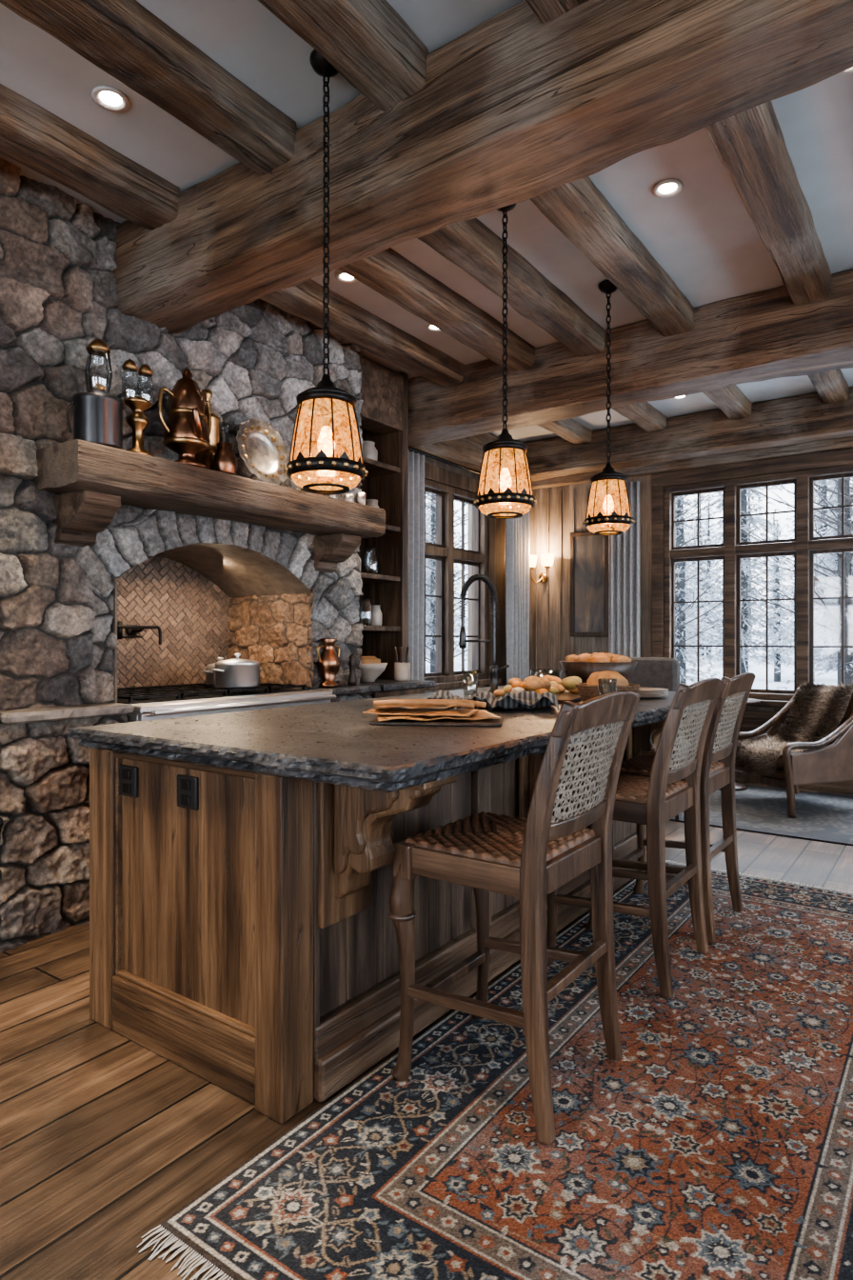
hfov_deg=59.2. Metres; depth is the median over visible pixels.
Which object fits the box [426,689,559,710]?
striped dishcloth
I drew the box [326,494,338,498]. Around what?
cup
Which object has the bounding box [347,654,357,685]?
pepper mill
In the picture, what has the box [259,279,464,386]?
joist
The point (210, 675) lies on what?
saucepan
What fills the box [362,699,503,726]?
placemats
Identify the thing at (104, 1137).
floor
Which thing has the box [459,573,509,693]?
gooseneck faucet
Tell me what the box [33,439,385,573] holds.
mantel shelf
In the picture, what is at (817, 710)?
fur throw
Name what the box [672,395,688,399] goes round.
recessed light
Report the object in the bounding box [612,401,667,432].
joist
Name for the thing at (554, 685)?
bread rolls
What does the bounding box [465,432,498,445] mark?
beam
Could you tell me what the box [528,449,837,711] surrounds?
wall
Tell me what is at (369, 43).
joist
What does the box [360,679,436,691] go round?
countertop
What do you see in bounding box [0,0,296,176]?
joist
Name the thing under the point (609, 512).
pendant lantern
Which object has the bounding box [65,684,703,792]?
island countertop
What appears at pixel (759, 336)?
ceiling beam
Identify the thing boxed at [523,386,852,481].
ceiling beam
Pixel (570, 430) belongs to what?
joist
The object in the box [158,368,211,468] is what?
copper samovar
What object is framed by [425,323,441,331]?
recessed light
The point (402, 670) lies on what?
utensil crock
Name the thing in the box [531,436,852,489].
ceiling beam
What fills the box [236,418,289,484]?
platter
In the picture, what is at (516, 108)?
ceiling beam
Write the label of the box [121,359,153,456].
lamp
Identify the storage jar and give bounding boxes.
[362,440,378,460]
[368,604,382,625]
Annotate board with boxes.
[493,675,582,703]
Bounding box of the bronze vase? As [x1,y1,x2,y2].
[317,638,340,687]
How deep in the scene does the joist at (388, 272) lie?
4.18 m
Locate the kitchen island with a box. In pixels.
[65,684,703,1123]
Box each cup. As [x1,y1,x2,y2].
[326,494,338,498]
[341,493,354,501]
[355,492,365,504]
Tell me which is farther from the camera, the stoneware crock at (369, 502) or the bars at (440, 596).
the bars at (440, 596)
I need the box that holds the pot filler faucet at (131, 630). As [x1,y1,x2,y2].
[117,620,161,644]
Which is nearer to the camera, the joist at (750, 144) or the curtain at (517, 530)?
the joist at (750, 144)
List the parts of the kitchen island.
panel, corbel plate, rail, corbel plate, corbel plate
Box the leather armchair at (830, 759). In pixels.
[718,687,852,818]
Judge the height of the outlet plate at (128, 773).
0.095 m
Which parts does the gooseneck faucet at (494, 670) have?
lever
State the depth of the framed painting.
7.42 m
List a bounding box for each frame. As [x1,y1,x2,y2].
[424,462,501,690]
[651,447,852,707]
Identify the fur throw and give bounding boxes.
[735,680,852,777]
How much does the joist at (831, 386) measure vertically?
0.134 m
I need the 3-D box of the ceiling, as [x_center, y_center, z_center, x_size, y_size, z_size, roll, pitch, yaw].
[0.673,-2.039,1.977,8.000,0.150,10.400,0,0,35]
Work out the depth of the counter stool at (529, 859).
2.01 m
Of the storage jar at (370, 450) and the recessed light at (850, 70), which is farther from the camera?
the storage jar at (370, 450)
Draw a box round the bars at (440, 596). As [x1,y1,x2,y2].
[423,487,479,677]
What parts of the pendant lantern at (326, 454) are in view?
glass, chain, amber glass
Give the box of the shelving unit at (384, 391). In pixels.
[359,356,436,698]
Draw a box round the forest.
[425,477,852,690]
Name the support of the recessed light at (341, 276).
in the ceiling
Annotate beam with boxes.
[113,0,852,334]
[408,268,852,446]
[408,438,483,475]
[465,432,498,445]
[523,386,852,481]
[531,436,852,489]
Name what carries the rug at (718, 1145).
on the floor
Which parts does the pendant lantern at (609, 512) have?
glass, chain, amber glass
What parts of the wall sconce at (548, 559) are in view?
lamp shade, arm, plate, lamp shade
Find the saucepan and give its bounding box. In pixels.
[200,657,223,684]
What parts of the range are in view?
control panel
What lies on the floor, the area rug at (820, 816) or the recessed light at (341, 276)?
the area rug at (820, 816)
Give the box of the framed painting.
[570,531,608,636]
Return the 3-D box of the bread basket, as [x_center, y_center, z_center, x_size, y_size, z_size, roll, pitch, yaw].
[0.795,0.209,3.302,0.285,0.152,0.240,0,0,35]
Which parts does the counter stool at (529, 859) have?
leg, rail, leg, woven seat, leg, rail, rail, crest rail, leg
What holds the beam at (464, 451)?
attached to the wall at (499, 524)
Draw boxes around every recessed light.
[91,85,129,112]
[335,271,358,282]
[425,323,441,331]
[652,179,683,198]
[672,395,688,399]
[837,67,852,75]
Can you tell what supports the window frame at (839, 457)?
attached to the wall at (580, 490)
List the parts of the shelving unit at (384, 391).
shelf, shelf, shelf, shelf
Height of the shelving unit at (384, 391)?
3.180 m
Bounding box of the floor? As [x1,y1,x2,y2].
[0,781,852,1279]
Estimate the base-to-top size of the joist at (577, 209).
0.155 m
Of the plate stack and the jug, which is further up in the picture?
the jug
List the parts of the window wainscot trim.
panel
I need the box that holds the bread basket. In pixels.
[576,670,640,701]
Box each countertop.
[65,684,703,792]
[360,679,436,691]
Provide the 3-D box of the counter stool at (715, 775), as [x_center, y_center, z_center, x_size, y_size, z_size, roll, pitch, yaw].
[1.119,0.684,3.329,0.591,1.094,0.490,0,0,35]
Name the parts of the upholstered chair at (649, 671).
seat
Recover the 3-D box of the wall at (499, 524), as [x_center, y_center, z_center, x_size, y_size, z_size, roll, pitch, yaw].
[-1.879,-0.364,3.797,0.930,3.200,10.000,0,0,35]
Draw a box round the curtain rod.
[408,446,479,474]
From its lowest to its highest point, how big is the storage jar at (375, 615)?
0.150 m
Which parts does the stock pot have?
lid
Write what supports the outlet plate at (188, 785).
attached to the kitchen island
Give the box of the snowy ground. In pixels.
[425,620,838,690]
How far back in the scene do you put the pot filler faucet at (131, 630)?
4.29 m
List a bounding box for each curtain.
[408,451,424,679]
[505,511,529,684]
[608,480,640,657]
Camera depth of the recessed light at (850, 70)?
2.58 m
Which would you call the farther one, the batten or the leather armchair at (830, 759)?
the batten
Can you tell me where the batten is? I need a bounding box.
[535,481,628,679]
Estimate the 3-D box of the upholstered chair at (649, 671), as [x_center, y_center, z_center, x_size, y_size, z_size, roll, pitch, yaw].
[1.580,0.672,5.363,0.500,1.106,0.634,0,0,26]
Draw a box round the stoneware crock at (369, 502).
[365,499,379,507]
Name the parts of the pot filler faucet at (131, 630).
arm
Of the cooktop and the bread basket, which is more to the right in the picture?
the bread basket
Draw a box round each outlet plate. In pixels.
[119,764,138,798]
[177,774,199,810]
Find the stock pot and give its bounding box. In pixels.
[211,653,261,688]
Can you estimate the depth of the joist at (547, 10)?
2.17 m
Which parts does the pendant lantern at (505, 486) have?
chain, glass, amber glass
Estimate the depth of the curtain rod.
6.37 m
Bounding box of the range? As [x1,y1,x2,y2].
[117,682,336,722]
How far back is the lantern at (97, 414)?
3.12 m
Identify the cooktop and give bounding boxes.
[130,689,332,714]
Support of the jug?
on the mantel shelf at (93, 480)
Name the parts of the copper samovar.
handle, spout, handle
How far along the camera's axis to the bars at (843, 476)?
6.54 m
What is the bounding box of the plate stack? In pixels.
[637,687,668,698]
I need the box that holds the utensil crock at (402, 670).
[394,646,410,680]
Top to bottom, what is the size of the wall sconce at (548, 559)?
0.288 m
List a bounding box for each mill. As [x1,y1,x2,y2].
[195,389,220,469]
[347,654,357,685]
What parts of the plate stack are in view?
plate, plate, plate, plate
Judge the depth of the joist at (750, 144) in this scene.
3.10 m
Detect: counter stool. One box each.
[389,691,640,1144]
[546,678,723,998]
[612,672,756,943]
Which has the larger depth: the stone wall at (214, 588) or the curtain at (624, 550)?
the curtain at (624, 550)
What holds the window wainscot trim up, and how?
in the wall at (580, 490)
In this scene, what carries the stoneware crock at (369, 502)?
on the shelving unit at (384, 391)
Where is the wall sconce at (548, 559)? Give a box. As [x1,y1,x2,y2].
[529,553,555,583]
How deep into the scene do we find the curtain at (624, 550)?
7.10 m
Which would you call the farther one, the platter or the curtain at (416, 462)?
the curtain at (416, 462)
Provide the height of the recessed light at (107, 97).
0.011 m
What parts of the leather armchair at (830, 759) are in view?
arm frame, seat, rail, arm panel, leg, arm frame, arm panel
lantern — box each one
[66,338,124,449]
[284,49,368,494]
[473,202,537,519]
[582,280,635,535]
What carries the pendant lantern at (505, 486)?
hanging from the ceiling
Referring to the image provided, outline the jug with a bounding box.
[212,441,237,475]
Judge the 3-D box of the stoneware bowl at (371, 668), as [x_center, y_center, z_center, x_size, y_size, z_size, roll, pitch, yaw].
[-0.408,0.200,5.180,0.280,0.179,0.280,0,0,35]
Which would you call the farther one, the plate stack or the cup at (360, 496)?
the cup at (360, 496)
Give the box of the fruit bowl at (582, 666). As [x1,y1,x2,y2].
[560,652,638,682]
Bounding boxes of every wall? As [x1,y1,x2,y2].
[0,158,380,952]
[376,457,506,693]
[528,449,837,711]
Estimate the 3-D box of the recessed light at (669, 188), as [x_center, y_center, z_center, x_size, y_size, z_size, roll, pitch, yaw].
[1.046,-1.958,3.258,0.128,0.011,0.128,0,0,35]
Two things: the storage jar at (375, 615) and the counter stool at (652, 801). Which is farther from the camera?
the storage jar at (375, 615)
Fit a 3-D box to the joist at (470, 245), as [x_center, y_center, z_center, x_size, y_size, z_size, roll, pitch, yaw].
[0.422,-1.895,3.918,0.204,0.158,2.170,0,0,35]
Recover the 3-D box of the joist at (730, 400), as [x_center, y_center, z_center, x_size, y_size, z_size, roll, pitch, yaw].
[2.106,-1.906,5.536,0.178,0.136,1.780,0,0,35]
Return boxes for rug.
[137,860,852,1279]
[670,784,852,845]
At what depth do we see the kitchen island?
2.17 m
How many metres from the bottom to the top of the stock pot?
0.194 m
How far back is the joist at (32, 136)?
2.94 m
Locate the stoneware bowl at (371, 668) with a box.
[359,656,387,681]
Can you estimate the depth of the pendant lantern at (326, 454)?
2.46 m
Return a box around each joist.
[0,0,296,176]
[0,83,179,230]
[258,0,428,111]
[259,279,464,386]
[338,247,535,372]
[417,218,604,357]
[525,0,589,23]
[529,176,694,337]
[537,418,592,444]
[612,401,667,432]
[703,384,752,419]
[704,100,832,304]
[807,369,849,403]
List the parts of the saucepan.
lid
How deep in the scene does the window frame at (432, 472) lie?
6.98 m
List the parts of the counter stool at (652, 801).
leg, leg, rail, woven seat, leg, rail, rail, crest rail, leg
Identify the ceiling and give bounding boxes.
[0,0,852,442]
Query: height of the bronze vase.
0.300 m
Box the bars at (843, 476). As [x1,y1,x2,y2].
[672,472,852,694]
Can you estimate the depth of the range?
3.91 m
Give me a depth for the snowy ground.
24.44 m
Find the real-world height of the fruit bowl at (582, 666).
0.218 m
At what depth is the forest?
16.43 m
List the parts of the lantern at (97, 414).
burner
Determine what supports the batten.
attached to the wall at (580, 490)
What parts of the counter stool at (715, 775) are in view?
leg, leg, rail, woven seat, leg, rail, rail, crest rail, leg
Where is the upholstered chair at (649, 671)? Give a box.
[628,657,689,819]

